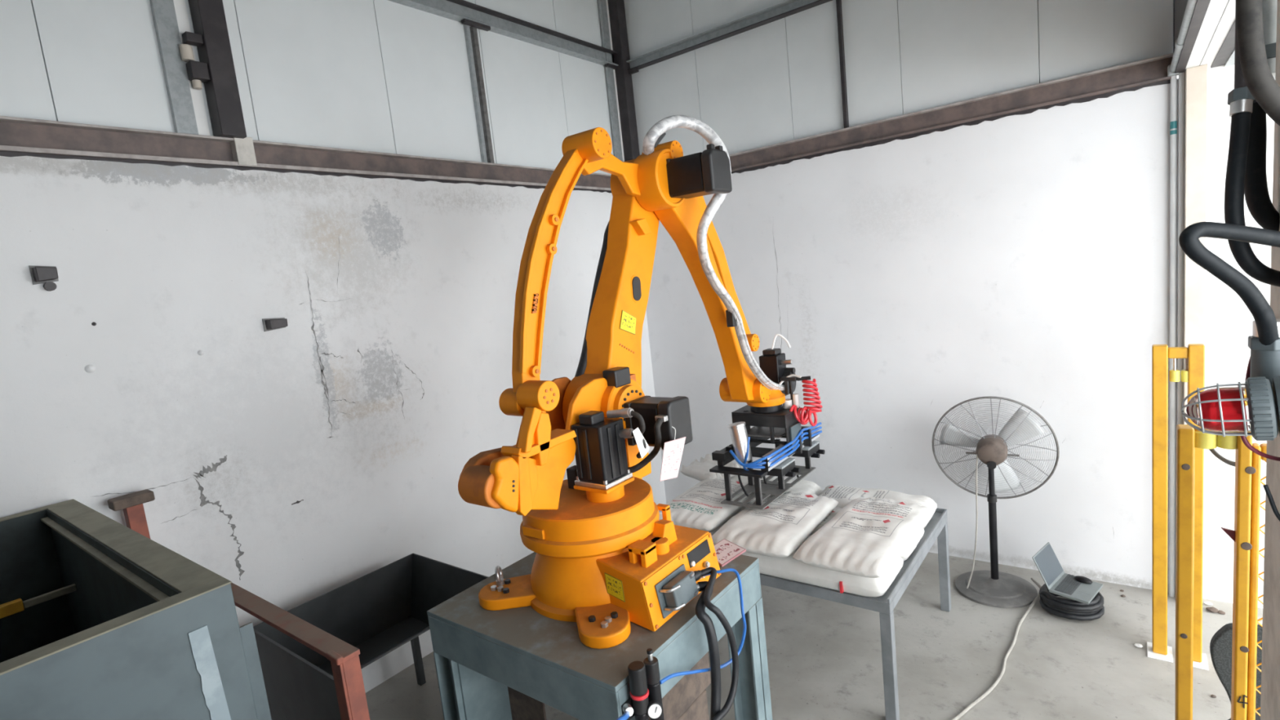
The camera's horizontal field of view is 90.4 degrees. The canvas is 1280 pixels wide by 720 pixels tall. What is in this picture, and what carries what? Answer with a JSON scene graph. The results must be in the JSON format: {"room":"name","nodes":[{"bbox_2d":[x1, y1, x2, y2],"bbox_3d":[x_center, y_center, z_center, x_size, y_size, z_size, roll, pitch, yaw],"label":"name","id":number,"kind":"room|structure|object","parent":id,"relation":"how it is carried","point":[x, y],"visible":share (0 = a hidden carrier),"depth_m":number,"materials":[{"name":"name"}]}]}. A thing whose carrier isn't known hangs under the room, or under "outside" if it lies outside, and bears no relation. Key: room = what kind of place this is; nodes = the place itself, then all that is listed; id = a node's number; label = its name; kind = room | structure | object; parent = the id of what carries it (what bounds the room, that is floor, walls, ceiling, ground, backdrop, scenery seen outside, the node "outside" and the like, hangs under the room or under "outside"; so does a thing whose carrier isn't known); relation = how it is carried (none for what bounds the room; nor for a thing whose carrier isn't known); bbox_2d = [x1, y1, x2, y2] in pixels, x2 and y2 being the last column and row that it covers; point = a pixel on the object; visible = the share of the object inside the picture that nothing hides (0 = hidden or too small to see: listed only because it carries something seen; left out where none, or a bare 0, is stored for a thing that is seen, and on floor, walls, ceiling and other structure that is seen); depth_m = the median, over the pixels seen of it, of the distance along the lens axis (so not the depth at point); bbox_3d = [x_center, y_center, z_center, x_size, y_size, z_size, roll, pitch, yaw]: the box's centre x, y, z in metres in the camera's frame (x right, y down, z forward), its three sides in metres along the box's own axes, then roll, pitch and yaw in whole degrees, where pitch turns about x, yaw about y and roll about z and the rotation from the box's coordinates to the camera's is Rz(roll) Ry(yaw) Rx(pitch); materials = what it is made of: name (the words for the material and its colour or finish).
{"room":"workspace","nodes":[
{"label":"workspace","id":0,"kind":"room"},
{"bbox_2d":[0,0,666,693],"bbox_3d":[-2.903,-0.669,3.202,0.277,6.300,9.760,0,9,38],"label":"wall","id":1,"kind":"structure","parent":0,"point":[294,464],"depth_m":3.96,"materials":[{"name":"paint"}]},
{"bbox_2d":[28,265,58,291],"bbox_3d":[-2.846,-0.393,3.042,0.100,0.126,0.096,0,9,38],"label":"wall bracket","id":2,"kind":"object","parent":1,"relation":"attached to","point":[46,275],"depth_m":3.02,"materials":[{"name":"metal"}]},
{"bbox_2d":[149,0,257,167],"bbox_3d":[-2.531,-2.504,3.433,0.140,2.820,0.360,0,9,38],"label":"steel column","id":3,"kind":"structure","parent":1,"relation":"attached to","point":[184,76],"depth_m":3.52,"materials":[{"name":"metal"}]},
{"bbox_2d":[262,317,288,331],"bbox_3d":[-2.215,-0.220,3.860,0.100,0.078,0.128,0,9,38],"label":"wall bracket","id":4,"kind":"object","parent":1,"relation":"attached to","point":[268,324],"depth_m":3.83,"materials":[{"name":"metal"}]},
{"bbox_2d":[0,115,611,191],"bbox_3d":[-2.938,-1.045,2.982,0.152,0.154,9.500,0,9,38],"label":"steel beam","id":5,"kind":"structure","parent":1,"relation":"attached to","point":[19,135],"depth_m":3.67,"materials":[{"name":"metal"}]},
{"bbox_2d":[463,24,494,163],"bbox_3d":[-1.291,-2.120,5.101,0.037,1.070,0.100,0,9,38],"label":"trim","id":6,"kind":"structure","parent":1,"relation":"attached to","point":[470,33],"depth_m":5.09,"materials":[{"name":"metal"}]},
{"bbox_2d":[387,0,618,69],"bbox_3d":[-3.031,-2.243,2.798,0.090,0.155,9.500,0,9,38],"label":"trim","id":7,"kind":"structure","parent":1,"relation":"attached to","point":[468,13],"depth_m":5.33,"materials":[{"name":"grey metal"}]},
{"bbox_2d":[597,0,639,161],"bbox_3d":[-0.234,-3.208,6.352,0.185,2.670,0.260,0,9,38],"label":"trim","id":8,"kind":"structure","parent":1,"relation":"attached to","point":[611,12],"depth_m":6.40,"materials":[{"name":"dark brown paint"},{"name":"steel"}]},
{"bbox_2d":[782,393,799,408],"bbox_3d":[1.092,0.298,4.602,0.118,0.100,0.067,-2,8,29],"label":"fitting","id":9,"kind":"object","parent":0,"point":[794,400],"depth_m":4.58,"materials":[{"name":"plastic"}]},
{"bbox_2d":[365,551,1262,719],"bbox_3d":[2.488,2.529,-0.427,13.300,0.200,10.100,0,9,38],"label":"floor","id":10,"kind":"structure","parent":0,"point":[824,660],"depth_m":4.03,"materials":[{"name":"concrete"}]},
{"bbox_2d":[107,488,155,538],"bbox_3d":[-2.487,1.562,3.331,0.100,1.780,0.170,0,9,38],"label":"post","id":11,"kind":"object","parent":10,"relation":"on","point":[131,504],"visible":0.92,"depth_m":3.20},
{"bbox_2d":[0,498,271,719],"bbox_3d":[-2.395,1.707,1.997,1.937,1.820,1.780,0,9,38],"label":"metal bin","id":12,"kind":"object","parent":10,"relation":"on","point":[100,620],"visible":1,"depth_m":1.92,"materials":[{"name":"grey metal"}]},
{"bbox_2d":[231,582,369,719],"bbox_3d":[-1.752,1.794,3.149,1.584,1.215,0.100,0,9,38],"label":"steel frame","id":13,"kind":"object","parent":10,"relation":"on","point":[344,657],"visible":0.88,"depth_m":2.68,"materials":[{"name":"brown metal"}]},
{"bbox_2d":[253,553,488,719],"bbox_3d":[-1.426,1.848,3.690,0.985,0.900,1.041,0,9,38],"label":"trough","id":14,"kind":"object","parent":10,"relation":"on","point":[384,609],"visible":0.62,"depth_m":3.95,"materials":[{"name":"grey metal"}]},
{"bbox_2d":[426,551,772,719],"bbox_3d":[-0.166,1.680,3.368,1.300,1.050,1.275,0,9,38],"label":"pedestal","id":15,"kind":"object","parent":10,"relation":"on","point":[507,664],"visible":0.65,"depth_m":3.00,"materials":[{"name":"paint"}]},
{"bbox_2d":[457,115,795,648],"bbox_3d":[0.167,-0.162,3.675,1.077,2.432,2.868,0,9,38],"label":"robot","id":16,"kind":"object","parent":15,"relation":"on","point":[605,561],"visible":0.98,"depth_m":3.12,"materials":[{"name":"orange paint"}]},
{"bbox_2d":[501,428,576,457],"bbox_3d":[-0.456,0.377,2.895,0.120,0.055,0.364,0,9,38],"label":"robot arm","id":17,"kind":"object","parent":16,"relation":"attached to","point":[541,445],"depth_m":2.82,"materials":[{"name":"orange paint"}]},
{"bbox_2d":[585,485,624,502],"bbox_3d":[-0.172,0.684,3.188,0.196,0.120,0.196,0,9,38],"label":"mount","id":18,"kind":"object","parent":16,"relation":"on","point":[615,494],"depth_m":3.10,"materials":[{"name":"orange paint"}]},
{"bbox_2d":[659,568,746,684],"bbox_3d":[0.272,1.249,2.848,0.232,0.393,0.653,0,9,38],"label":"air hose","id":19,"kind":"object","parent":16,"relation":"attached to","point":[702,670],"visible":0.79,"depth_m":2.95,"materials":[{"name":"blue plastic"}]},
{"bbox_2d":[695,581,720,719],"bbox_3d":[0.334,1.472,2.912,0.092,0.828,0.336,-5,8,9],"label":"power cable","id":20,"kind":"object","parent":16,"relation":"hanging from","point":[700,613],"visible":0.85,"depth_m":2.82,"materials":[{"name":"rubber"}]},
{"bbox_2d":[700,567,738,719],"bbox_3d":[0.334,1.319,2.832,0.180,0.598,0.514,-4,8,16],"label":"power cable","id":21,"kind":"object","parent":16,"relation":"hanging from","point":[723,712],"visible":1,"depth_m":2.86,"materials":[{"name":"rubber"}]},
{"bbox_2d":[709,374,824,510],"bbox_3d":[0.999,0.600,4.617,0.608,0.968,1.058,0,9,38],"label":"robot gripper","id":22,"kind":"object","parent":16,"relation":"hanging from","point":[800,442],"visible":0.98,"depth_m":4.49,"materials":[{"name":"black paint"}]},
{"bbox_2d":[728,421,752,468],"bbox_3d":[0.696,0.591,4.401,0.154,0.321,0.124,0,9,38],"label":"canister","id":23,"kind":"object","parent":22,"relation":"on","point":[738,432],"depth_m":4.35,"materials":[{"name":"metal"}]},
{"bbox_2d":[616,648,664,719],"bbox_3d":[-0.024,1.348,2.430,0.131,0.335,0.405,0,9,38],"label":"air regulator","id":24,"kind":"object","parent":15,"relation":"attached to","point":[645,701],"visible":1,"depth_m":2.47,"materials":[{"name":"black paint"}]},
{"bbox_2d":[634,712,649,719],"bbox_3d":[0.011,1.424,2.500,0.056,0.100,0.056,0,9,38],"label":"filter","id":25,"kind":"object","parent":24,"relation":"on","point":[638,716],"depth_m":2.47,"materials":[{"name":"plastic"}]},
{"bbox_2d":[647,681,664,719],"bbox_3d":[0.063,1.389,2.568,0.056,0.200,0.056,0,9,38],"label":"pressure regulator","id":26,"kind":"object","parent":24,"relation":"on","point":[654,687],"depth_m":2.54,"materials":[{"name":"black plastic"}]},
{"bbox_2d":[714,538,746,567],"bbox_3d":[0.457,1.057,3.492,0.187,0.010,0.275,1,10,44],"label":"sign plate","id":27,"kind":"object","parent":15,"relation":"on","point":[726,551],"visible":0.79,"depth_m":3.48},
{"bbox_2d":[649,652,711,719],"bbox_3d":[0.095,1.795,3.240,0.280,0.800,0.700,0,9,38],"label":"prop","id":28,"kind":"object","parent":10,"relation":"on","point":[687,700],"visible":0.1,"depth_m":3.22,"materials":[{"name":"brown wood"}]},
{"bbox_2d":[760,507,951,719],"bbox_3d":[1.009,1.544,4.604,1.985,0.750,1.385,0,9,38],"label":"table","id":29,"kind":"object","parent":10,"relation":"on","point":[936,527],"visible":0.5,"depth_m":3.65,"materials":[{"name":"metal"}]},
{"bbox_2d":[708,497,755,545],"bbox_3d":[0.470,1.160,4.633,0.526,0.161,0.920,0,9,38],"label":"sack","id":30,"kind":"object","parent":29,"relation":"on","point":[713,531],"visible":0.02,"depth_m":4.44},
{"bbox_2d":[658,478,755,531],"bbox_3d":[0.491,1.023,4.612,0.546,0.108,0.868,0,9,38],"label":"sack","id":31,"kind":"object","parent":30,"relation":"on","point":[700,507],"visible":0.71,"depth_m":4.43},
{"bbox_2d":[730,475,822,495],"bbox_3d":[1.004,1.045,5.080,0.820,0.160,0.409,0,9,38],"label":"sack","id":32,"kind":"object","parent":29,"relation":"on","point":[806,486],"visible":0.15,"depth_m":4.94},
{"bbox_2d":[680,453,742,481],"bbox_3d":[0.594,0.904,5.353,0.371,0.129,0.400,-10,9,-30],"label":"sack","id":33,"kind":"object","parent":32,"relation":"on","point":[700,471],"visible":0.68,"depth_m":5.28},
{"bbox_2d":[742,534,903,596],"bbox_3d":[1.039,1.200,3.872,1.000,0.160,0.437,0,9,38],"label":"sack","id":34,"kind":"object","parent":29,"relation":"on","point":[788,567],"visible":0.29,"depth_m":3.63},
{"bbox_2d":[711,490,838,557],"bbox_3d":[0.893,1.041,4.167,0.567,0.104,0.928,0,9,38],"label":"sack","id":35,"kind":"object","parent":34,"relation":"on","point":[778,530],"visible":0.94,"depth_m":4.01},
{"bbox_2d":[792,497,933,577],"bbox_3d":[1.373,1.031,3.847,0.540,0.105,1.027,0,9,38],"label":"sack","id":36,"kind":"object","parent":34,"relation":"on","point":[867,535],"visible":1,"depth_m":3.68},
{"bbox_2d":[810,507,924,560],"bbox_3d":[1.327,1.119,4.246,1.000,0.161,0.448,0,9,38],"label":"sack","id":37,"kind":"object","parent":29,"relation":"on","point":[908,549],"visible":0.07,"depth_m":3.98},
{"bbox_2d":[817,484,937,528],"bbox_3d":[1.669,1.041,4.568,0.800,0.160,0.409,0,9,38],"label":"sack","id":38,"kind":"object","parent":29,"relation":"on","point":[844,495],"visible":0.43,"depth_m":4.55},
{"bbox_2d":[932,396,1059,608],"bbox_3d":[2.658,0.987,4.712,0.673,1.474,0.595,-7,7,-4],"label":"pedestal fan","id":39,"kind":"object","parent":10,"relation":"on","point":[993,588],"visible":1,"depth_m":4.68,"materials":[{"name":"paint"}]},
{"bbox_2d":[951,577,1040,719],"bbox_3d":[2.241,1.816,3.977,1.962,0.113,0.164,-13,10,-42],"label":"cable","id":40,"kind":"object","parent":10,"relation":"on","point":[990,689],"visible":0.96,"depth_m":3.88,"materials":[{"name":"white plastic"}]},
{"bbox_2d":[1039,583,1104,620],"bbox_3d":[2.991,1.662,4.405,0.374,0.143,0.378,0,9,38],"label":"cable coil","id":41,"kind":"object","parent":10,"relation":"on","point":[1069,609],"visible":0.73,"depth_m":4.27,"materials":[{"name":"rubber"}]},
{"bbox_2d":[1031,542,1102,604],"bbox_3d":[2.945,1.459,4.375,0.310,0.237,0.329,-12,10,-39],"label":"laptop","id":42,"kind":"object","parent":41,"relation":"on","point":[1058,582],"visible":0.99,"depth_m":4.38,"materials":[{"name":"silver metal"}]},
{"bbox_2d":[1074,575,1092,583],"bbox_3d":[3.076,1.520,4.407,0.106,0.033,0.067,0,9,38],"label":"computer mouse","id":43,"kind":"object","parent":42,"relation":"on","point":[1081,579],"visible":1,"depth_m":4.39,"materials":[{"name":"black plastic"}]},
{"bbox_2d":[1133,643,1142,648],"bbox_3d":[3.105,1.777,3.951,0.037,0.017,0.038,-9,8,-23],"label":"chip","id":44,"kind":"object","parent":10,"relation":"on","point":[1136,645],"visible":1,"depth_m":3.94,"materials":[{"name":"white paint"}]},
{"bbox_2d":[1146,343,1208,670],"bbox_3d":[3.139,0.851,3.711,0.277,1.900,0.170,0,9,38],"label":"post","id":45,"kind":"object","parent":10,"relation":"on","point":[1193,374],"visible":0.7,"depth_m":3.69,"materials":[{"name":"yellow metal"}]},
{"bbox_2d":[1208,448,1235,466],"bbox_3d":[2.594,0.384,2.818,0.055,0.458,1.927,0,9,38],"label":"cable","id":46,"kind":"object","parent":45,"relation":"attached to","point":[1213,451],"visible":0.44,"depth_m":3.00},
{"bbox_2d":[1204,601,1213,605],"bbox_3d":[3.852,1.650,4.304,0.045,0.019,0.041,0,9,38],"label":"chip","id":47,"kind":"object","parent":10,"relation":"on","point":[1205,602],"visible":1,"depth_m":4.30,"materials":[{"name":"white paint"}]},
{"bbox_2d":[1205,606,1217,613],"bbox_3d":[3.807,1.661,4.228,0.055,0.027,0.055,-6,7,4],"label":"chip","id":48,"kind":"object","parent":10,"relation":"on","point":[1211,609],"visible":1,"depth_m":4.21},
{"bbox_2d":[1174,424,1266,719],"bbox_3d":[2.467,1.154,1.799,1.453,1.940,0.080,0,9,38],"label":"fence","id":49,"kind":"object","parent":10,"relation":"on","point":[1245,535],"visible":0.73,"depth_m":2.09,"materials":[{"name":"yellow metal"}]},
{"bbox_2d":[1180,633,1187,638],"bbox_3d":[1.861,0.945,2.172,0.019,0.019,0.003,0,9,38],"label":"bolt","id":50,"kind":"object","parent":49,"relation":"attached to","point":[1182,635],"depth_m":2.17,"materials":[{"name":"grey metal"}]},
{"bbox_2d":[1181,463,1190,470],"bbox_3d":[1.800,0.353,2.093,0.022,0.022,0.003,0,9,38],"label":"bolt","id":51,"kind":"object","parent":49,"relation":"attached to","point":[1184,466],"depth_m":2.09,"materials":[{"name":"grey metal"}]},
{"bbox_2d":[1240,646,1248,652],"bbox_3d":[1.981,0.949,2.081,0.022,0.022,0.003,0,9,38],"label":"bolt","id":52,"kind":"object","parent":49,"relation":"attached to","point":[1242,649],"depth_m":2.08,"materials":[{"name":"grey metal"}]},
{"bbox_2d":[1240,542,1252,550],"bbox_3d":[1.943,0.597,2.034,0.027,0.027,0.003,0,9,38],"label":"bolt","id":53,"kind":"object","parent":49,"relation":"attached to","point":[1244,545],"depth_m":2.03,"materials":[{"name":"grey metal"}]},
{"bbox_2d":[1244,466,1256,474],"bbox_3d":[1.921,0.347,1.998,0.026,0.026,0.003,0,9,38],"label":"bolt","id":54,"kind":"object","parent":49,"relation":"attached to","point":[1248,469],"depth_m":2.00,"materials":[{"name":"grey metal"}]},
{"bbox_2d":[1217,609,1225,614],"bbox_3d":[3.843,1.666,4.195,0.038,0.017,0.035,-10,8,-28],"label":"chip","id":55,"kind":"object","parent":10,"relation":"on","point":[1220,611],"visible":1,"depth_m":4.19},
{"bbox_2d":[1209,622,1262,719],"bbox_3d":[2.784,1.489,2.636,0.662,0.994,0.533,0,9,38],"label":"office chair","id":56,"kind":"object","parent":10,"relation":"on","point":[1220,644],"visible":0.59,"depth_m":2.58,"materials":[{"name":"black fabric"}]},
{"bbox_2d":[1260,0,1279,719],"bbox_3d":[1.689,0.499,1.393,0.420,3.500,0.340,0,9,38],"label":"pillar","id":57,"kind":"structure","parent":10,"relation":"on","point":[1270,664],"depth_m":1.54,"materials":[{"name":"metal"}]},
{"bbox_2d":[1181,318,1279,440],"bbox_3d":[1.301,0.051,1.286,0.316,0.248,0.244,0,9,38],"label":"beacon","id":58,"kind":"object","parent":57,"relation":"attached to","point":[1254,407],"visible":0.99,"depth_m":1.29,"materials":[{"name":"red plastic"}]},
{"bbox_2d":[1178,222,1279,345],"bbox_3d":[1.268,-0.156,1.302,0.299,0.275,0.056,-6,7,1],"label":"hose","id":59,"kind":"object","parent":58,"relation":"attached to","point":[1264,316],"visible":1,"depth_m":1.29,"materials":[{"name":"black rubber"}]},
{"bbox_2d":[1244,356,1250,381],"bbox_3d":[1.377,0.000,1.403,0.106,0.168,0.016,-8,8,-12],"label":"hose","id":60,"kind":"object","parent":57,"relation":"attached to","point":[1247,375],"visible":0.11,"depth_m":1.40,"materials":[{"name":"rubber"}]},
{"bbox_2d":[1224,111,1279,286],"bbox_3d":[1.412,-0.351,1.417,0.203,0.411,0.078,-5,8,7],"label":"hose","id":61,"kind":"object","parent":57,"relation":"attached to","point":[1242,252],"visible":0.92,"depth_m":1.41,"materials":[{"name":"black rubber"}]},
{"bbox_2d":[1227,5,1254,117],"bbox_3d":[1.344,-0.706,1.419,0.046,0.317,0.088,0,9,38],"label":"coupling","id":62,"kind":"object","parent":61,"relation":"attached to","point":[1240,100],"visible":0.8,"depth_m":1.41,"materials":[{"name":"metal"}]},
{"bbox_2d":[1235,0,1279,125],"bbox_3d":[1.271,-0.601,1.239,0.172,0.386,0.068,-3,8,20],"label":"pipe","id":63,"kind":"object","parent":57,"relation":"attached to","point":[1258,77],"visible":1,"depth_m":1.24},
{"bbox_2d":[1239,431,1279,461],"bbox_3d":[1.398,0.160,1.415,0.114,0.150,0.021,-5,8,10],"label":"cable","id":64,"kind":"object","parent":57,"relation":"attached to","point":[1244,438],"visible":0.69,"depth_m":1.42,"materials":[{"name":"red rubber"}]},
{"bbox_2d":[1244,99,1279,231],"bbox_3d":[1.490,-0.425,1.474,0.178,0.374,0.064,-5,8,10],"label":"hose","id":65,"kind":"object","parent":57,"relation":"attached to","point":[1260,205],"visible":0.73,"depth_m":1.46,"materials":[{"name":"black rubber"}]},
{"bbox_2d":[1262,0,1277,79],"bbox_3d":[1.536,-0.833,1.550,0.070,0.290,0.098,0,9,38],"label":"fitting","id":66,"kind":"object","parent":57,"relation":"attached to","point":[1268,7],"visible":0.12,"depth_m":1.53,"materials":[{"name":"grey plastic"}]},
{"bbox_2d":[1262,484,1279,521],"bbox_3d":[1.402,0.323,1.399,0.046,0.098,0.010,-4,8,18],"label":"hose","id":67,"kind":"object","parent":57,"relation":"attached to","point":[1267,490],"visible":1,"depth_m":1.40,"materials":[{"name":"black rubber"}]},
{"bbox_2d":[623,0,1274,608],"bbox_3d":[3.016,-1.477,4.548,7.700,6.300,0.272,0,9,38],"label":"wall","id":68,"kind":"structure","parent":0,"point":[1023,256],"depth_m":4.94,"materials":[{"name":"paint"}]},
{"bbox_2d":[626,0,832,74],"bbox_3d":[1.570,-2.966,5.148,4.230,0.125,0.085,0,9,38],"label":"trim","id":69,"kind":"structure","parent":68,"relation":"attached to","point":[789,7],"depth_m":5.76,"materials":[{"name":"grey metal"}]},
{"bbox_2d":[835,0,848,128],"bbox_3d":[1.578,-3.238,5.109,0.028,2.670,0.045,0,9,38],"label":"trim","id":70,"kind":"structure","parent":68,"relation":"attached to","point":[838,2],"depth_m":5.20,"materials":[{"name":"metal"}]},
{"bbox_2d":[728,53,1173,171],"bbox_3d":[1.664,-1.851,5.368,4.360,0.150,0.150,0,9,38],"label":"steel beam","id":71,"kind":"structure","parent":68,"relation":"attached to","point":[1154,69],"depth_m":4.71,"materials":[{"name":"brown metal"}]},
{"bbox_2d":[1176,71,1184,425],"bbox_3d":[3.584,-0.076,4.213,0.029,3.505,0.060,0,9,38],"label":"trim","id":72,"kind":"structure","parent":68,"relation":"attached to","point":[1181,76],"depth_m":4.09,"materials":[{"name":"grey metal"}]},
{"bbox_2d":[1167,0,1196,596],"bbox_3d":[2.060,0.310,2.295,0.060,3.560,4.980,0,9,38],"label":"conduit pipe","id":73,"kind":"object","parent":68,"relation":"attached to","point":[1190,6],"visible":0.81,"depth_m":4.15,"materials":[{"name":"grey metal"}]},
{"bbox_2d":[1182,64,1208,424],"bbox_3d":[3.612,-0.070,4.142,0.100,3.505,0.140,0,9,38],"label":"trim","id":74,"kind":"structure","parent":68,"relation":"attached to","point":[1195,77],"depth_m":3.96,"materials":[{"name":"white paint"}]},
{"bbox_2d":[1174,0,1235,73],"bbox_3d":[0.537,-2.396,0.086,0.295,2.810,9.600,0,9,38],"label":"trim","id":75,"kind":"structure","parent":68,"relation":"attached to","point":[1210,38],"depth_m":3.31,"materials":[{"name":"white paint"}]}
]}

